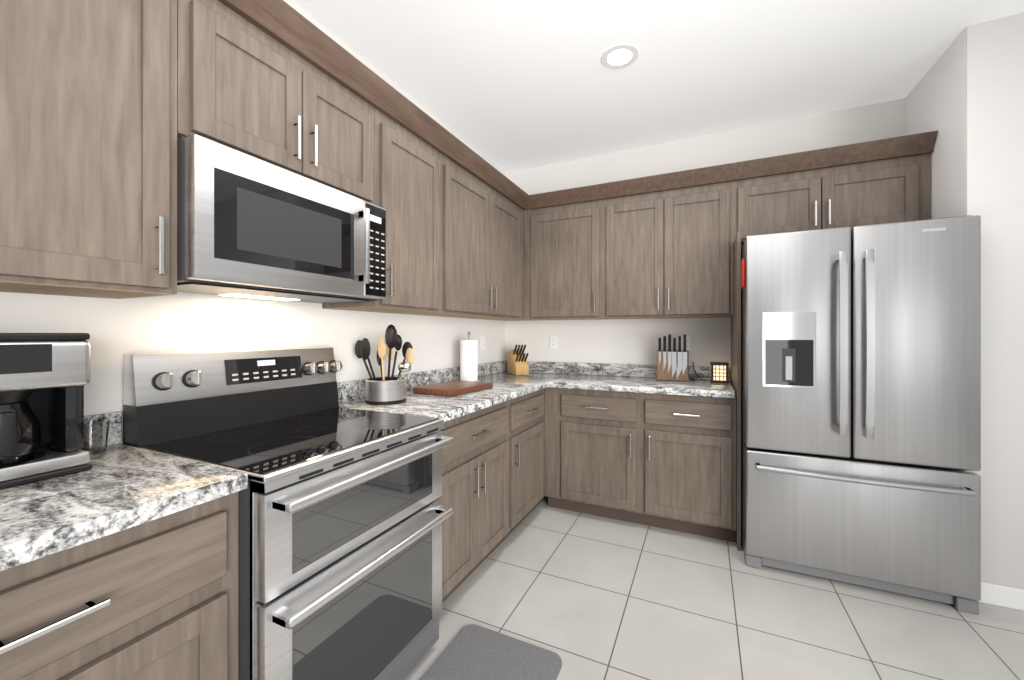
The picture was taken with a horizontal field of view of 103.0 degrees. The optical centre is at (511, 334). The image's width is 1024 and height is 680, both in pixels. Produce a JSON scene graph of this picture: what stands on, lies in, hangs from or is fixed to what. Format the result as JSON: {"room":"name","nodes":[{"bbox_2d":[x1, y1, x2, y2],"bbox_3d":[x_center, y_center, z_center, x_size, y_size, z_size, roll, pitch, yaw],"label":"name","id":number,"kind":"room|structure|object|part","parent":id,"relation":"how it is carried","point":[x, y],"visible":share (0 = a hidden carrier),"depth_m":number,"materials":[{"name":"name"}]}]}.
{"room":"kitchen","nodes":[
{"label":"kitchen","id":0,"kind":"room"},
{"bbox_2d":[0,0,505,443],"bbox_3d":[-1.502,-0.104,0.795,0.150,2.700,6.750,0,0,25],"label":"wall","id":1,"kind":"structure","parent":0,"point":[116,330],"depth_m":1.55,"materials":[{"name":"paint"}]},
{"bbox_2d":[0,0,191,298],"bbox_3d":[-1.196,-0.556,0.862,0.344,0.895,0.691,0,0,25],"label":"upper cabinet","id":2,"kind":"object","parent":1,"relation":"attached to","point":[104,104],"depth_m":0.95,"materials":[{"name":"brown wood"}]},
{"bbox_2d":[192,0,383,207],"bbox_3d":[-0.891,-0.779,1.506,0.344,0.450,0.730,0,0,25],"label":"upper cabinet","id":3,"kind":"object","parent":1,"relation":"attached to","point":[259,91],"depth_m":1.36,"materials":[{"name":"brown wood"}]},
{"bbox_2d":[177,134,385,302],"bbox_3d":[-0.848,-0.337,1.485,0.440,0.398,0.729,0,0,25],"label":"microwave","id":4,"kind":"object","parent":3,"relation":"attached to","point":[248,226],"visible":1,"depth_m":1.28,"materials":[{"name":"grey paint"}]},
{"bbox_2d":[322,100,447,315],"bbox_3d":[-0.630,-0.562,2.057,0.344,0.883,0.486,0,0,25],"label":"upper cabinet","id":5,"kind":"object","parent":1,"relation":"attached to","point":[415,162],"depth_m":1.99,"materials":[{"name":"brown wood"}]},
{"bbox_2d":[440,148,519,319],"bbox_3d":[-0.302,-0.562,2.751,0.344,0.883,1.049,0,0,25],"label":"upper cabinet","id":6,"kind":"object","parent":1,"relation":"attached to","point":[484,217],"depth_m":2.60,"materials":[{"name":"brown wood"}]},
{"bbox_2d":[481,336,484,349],"bbox_3d":[-0.232,0.071,3.292,0.009,0.116,0.072,0,0,25],"label":"electrical outlet","id":7,"kind":"object","parent":1,"relation":"attached to","point":[482,342],"visible":1,"depth_m":3.28,"materials":[{"name":"white plastic"}]},
{"bbox_2d":[293,0,1023,172],"bbox_3d":[1.436,-1.479,-0.594,6.650,0.050,6.750,0,0,25],"label":"ceiling","id":8,"kind":"structure","parent":0,"point":[506,86],"depth_m":2.17,"materials":[{"name":"paint"}]},
{"bbox_2d":[601,44,638,68],"bbox_3d":[0.564,-1.452,2.136,0.196,0.004,0.196,0,0,25],"label":"recessed light","id":9,"kind":"object","parent":8,"relation":"in","point":[618,56],"visible":1,"depth_m":2.13,"materials":[{"name":"white plastic"}]},
{"bbox_2d":[506,98,904,382],"bbox_3d":[1.215,-0.104,3.161,2.740,2.700,0.150,0,0,25],"label":"wall","id":10,"kind":"structure","parent":0,"point":[622,341],"depth_m":3.10,"materials":[{"name":"paint"}]},
{"bbox_2d":[550,336,557,348],"bbox_3d":[0.354,0.071,3.479,0.072,0.116,0.009,0,0,25],"label":"electrical outlet","id":11,"kind":"object","parent":10,"relation":"attached to","point":[553,342],"visible":1,"depth_m":3.47,"materials":[{"name":"white plastic"}]},
{"bbox_2d":[532,192,603,319],"bbox_3d":[0.450,-0.562,3.248,0.627,0.883,0.344,0,0,25],"label":"upper cabinet","id":12,"kind":"object","parent":10,"relation":"attached to","point":[568,235],"depth_m":3.08,"materials":[{"name":"brown wood"}]},
{"bbox_2d":[604,172,735,318],"bbox_3d":[1.111,-0.562,2.935,0.835,0.883,0.344,0,0,25],"label":"upper cabinet","id":13,"kind":"object","parent":10,"relation":"attached to","point":[668,248],"depth_m":2.76,"materials":[{"name":"brown wood"}]},
{"bbox_2d":[681,336,690,351],"bbox_3d":[1.292,0.071,3.035,0.072,0.116,0.009,0,0,25],"label":"electrical outlet","id":14,"kind":"object","parent":10,"relation":"attached to","point":[688,343],"visible":0.48,"depth_m":3.03,"materials":[{"name":"white plastic"}]},
{"bbox_2d":[736,144,934,248],"bbox_3d":[1.916,-0.799,2.555,0.946,0.410,0.344,0,0,25],"label":"upper cabinet","id":15,"kind":"object","parent":10,"relation":"attached to","point":[877,187],"depth_m":2.38,"materials":[{"name":"brown wood"}]},
{"bbox_2d":[403,496,1023,679],"bbox_3d":[1.436,1.271,-0.594,6.650,0.050,6.750,0,0,25],"label":"floor","id":16,"kind":"structure","parent":0,"point":[583,596],"depth_m":1.80,"materials":[{"name":"tile"}]},
{"bbox_2d":[0,492,237,679],"bbox_3d":[-1.118,0.808,0.675,0.644,0.875,0.961,0,0,25],"label":"base cabinet","id":17,"kind":"object","parent":16,"relation":"on","point":[156,599],"visible":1,"depth_m":0.80,"materials":[{"name":"brown wood"}]},
{"bbox_2d":[0,412,247,571],"bbox_3d":[-1.123,0.303,0.677,0.634,0.134,0.960,0,0,25],"label":"countertop","id":18,"kind":"structure","parent":17,"relation":"on","point":[118,486],"depth_m":0.84,"materials":[{"name":"stone"}]},
{"bbox_2d":[0,333,92,489],"bbox_3d":[-1.175,0.164,0.926,0.260,0.333,0.256,0,0,25],"label":"coffee maker","id":19,"kind":"object","parent":18,"relation":"on","point":[45,378],"visible":1,"depth_m":0.93,"materials":[{"name":"silver plastic"}]},
{"bbox_2d":[81,419,109,454],"bbox_3d":[-1.174,0.288,1.138,0.074,0.085,0.074,0,0,25],"label":"glass tumbler","id":20,"kind":"object","parent":18,"relation":"on","point":[96,433],"visible":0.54,"depth_m":1.12,"materials":[{"name":"clear glass"}]},
{"bbox_2d":[123,347,453,679],"bbox_3d":[-0.696,0.653,1.422,0.732,1.185,0.745,0,0,25],"label":"range","id":21,"kind":"object","parent":16,"relation":"on","point":[343,513],"visible":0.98,"depth_m":1.25,"materials":[{"name":"grey metal"}]},
{"bbox_2d":[439,398,514,602],"bbox_3d":[-0.448,0.808,2.126,0.614,0.876,0.767,0,0,25],"label":"base cabinet","id":22,"kind":"object","parent":16,"relation":"on","point":[478,468],"depth_m":1.99,"materials":[{"name":"brown wood"}]},
{"bbox_2d":[337,360,564,421],"bbox_3d":[-0.174,0.303,2.653,0.660,0.134,1.953,0,0,25],"label":"countertop","id":23,"kind":"structure","parent":22,"relation":"on","point":[506,386],"depth_m":2.23,"materials":[{"name":"stone"}]},
{"bbox_2d":[355,324,413,404],"bbox_3d":[-0.619,0.142,1.997,0.334,0.377,0.200,0,0,25],"label":"utensil crock","id":24,"kind":"object","parent":23,"relation":"on","point":[384,390],"visible":1,"depth_m":1.93,"materials":[{"name":"silver metal"}]},
{"bbox_2d":[413,380,492,396],"bbox_3d":[-0.336,0.313,2.384,0.280,0.034,0.400,0,0,30],"label":"cutting board","id":25,"kind":"object","parent":23,"relation":"on","point":[454,388],"visible":1,"depth_m":2.28,"materials":[{"name":"brown wood"}]},
{"bbox_2d":[460,332,479,381],"bbox_3d":[-0.296,0.158,2.797,0.150,0.345,0.150,0,0,25],"label":"paper towel holder","id":26,"kind":"object","parent":23,"relation":"on","point":[468,359],"visible":0.81,"depth_m":2.75,"materials":[{"name":"white paper"}]},
{"bbox_2d":[507,345,528,374],"bbox_3d":[0.050,0.208,3.382,0.110,0.245,0.248,0,0,-20],"label":"knife block","id":27,"kind":"object","parent":23,"relation":"on","point":[517,363],"visible":1,"depth_m":3.32,"materials":[{"name":"brown wood"}]},
{"bbox_2d":[419,624,561,679],"bbox_3d":[-0.346,1.241,0.912,0.440,0.009,1.650,0,0,25],"label":"mat","id":28,"kind":"object","parent":16,"relation":"on","point":[473,652],"visible":1,"depth_m":1.54,"materials":[{"name":"grey fabric"}]},
{"bbox_2d":[515,387,546,527],"bbox_3d":[-0.168,0.808,2.718,0.614,0.876,0.543,0,0,25],"label":"base cabinet","id":29,"kind":"object","parent":16,"relation":"on","point":[531,408],"depth_m":2.63,"materials":[{"name":"brown wood"}]},
{"bbox_2d":[547,387,554,506],"bbox_3d":[0.073,0.808,3.228,0.614,0.876,0.700,0,0,25],"label":"base cabinet","id":30,"kind":"object","parent":16,"relation":"on","point":[550,391],"depth_m":2.87,"materials":[{"name":"brown wood"}]},
{"bbox_2d":[555,388,735,541],"bbox_3d":[0.938,0.808,2.868,1.090,0.876,0.615,0,0,25],"label":"base cabinet","id":31,"kind":"object","parent":16,"relation":"on","point":[666,461],"depth_m":2.57,"materials":[{"name":"brown wood"}]},
{"bbox_2d":[553,362,734,397],"bbox_3d":[0.906,0.303,2.856,1.121,0.134,0.663,0,0,25],"label":"countertop","id":32,"kind":"structure","parent":31,"relation":"on","point":[638,378],"depth_m":2.90,"materials":[{"name":"stone"}]},
{"bbox_2d":[655,334,689,380],"bbox_3d":[1.158,0.166,2.935,0.230,0.329,0.117,0,0,25],"label":"knife block","id":33,"kind":"object","parent":32,"relation":"on","point":[673,365],"visible":1,"depth_m":2.89,"materials":[{"name":"brown wood"}]},
{"bbox_2d":[693,362,728,382],"bbox_3d":[1.391,0.262,2.863,0.229,0.136,0.174,0,0,25],"label":"lantern","id":34,"kind":"object","parent":32,"relation":"on","point":[719,372],"visible":0.98,"depth_m":2.77,"materials":[{"name":"brown metal"}]},
{"bbox_2d":[731,215,980,614],"bbox_3d":[1.798,0.329,2.314,0.934,1.835,0.879,0,0,25],"label":"fridge","id":35,"kind":"object","parent":16,"relation":"on","point":[860,404],"depth_m":1.95,"materials":[{"name":"grey metal"}]},
{"bbox_3d":[1.439,0.329,2.625,0.019,1.835,0.624,0,0,25],"label":"fridge end panel","id":36,"kind":"part","parent":35,"relation":"part of","materials":[{"name":"brown wood"}]},
{"bbox_2d":[741,259,744,288],"bbox_3d":[1.270,-0.332,2.239,0.011,0.155,0.080,0,0,25],"label":"oven mitt","id":37,"kind":"object","parent":35,"relation":"hanging from","point":[742,273],"visible":0.92,"depth_m":2.21,"materials":[{"name":"red fabric"}]},
{"bbox_2d":[905,13,1023,588],"bbox_3d":[4.014,-0.104,1.478,3.761,2.700,0.800,0,0,25],"label":"wall","id":38,"kind":"structure","parent":0,"point":[964,98],"depth_m":1.88,"materials":[{"name":"paint"}]},
{"bbox_2d":[978,581,1023,610],"bbox_3d":[3.961,1.198,1.380,3.772,0.095,0.602,0,0,25],"label":"baseboard","id":39,"kind":"structure","parent":38,"relation":"attached to","point":[1003,596],"depth_m":1.86,"materials":[{"name":"white"}]}
]}

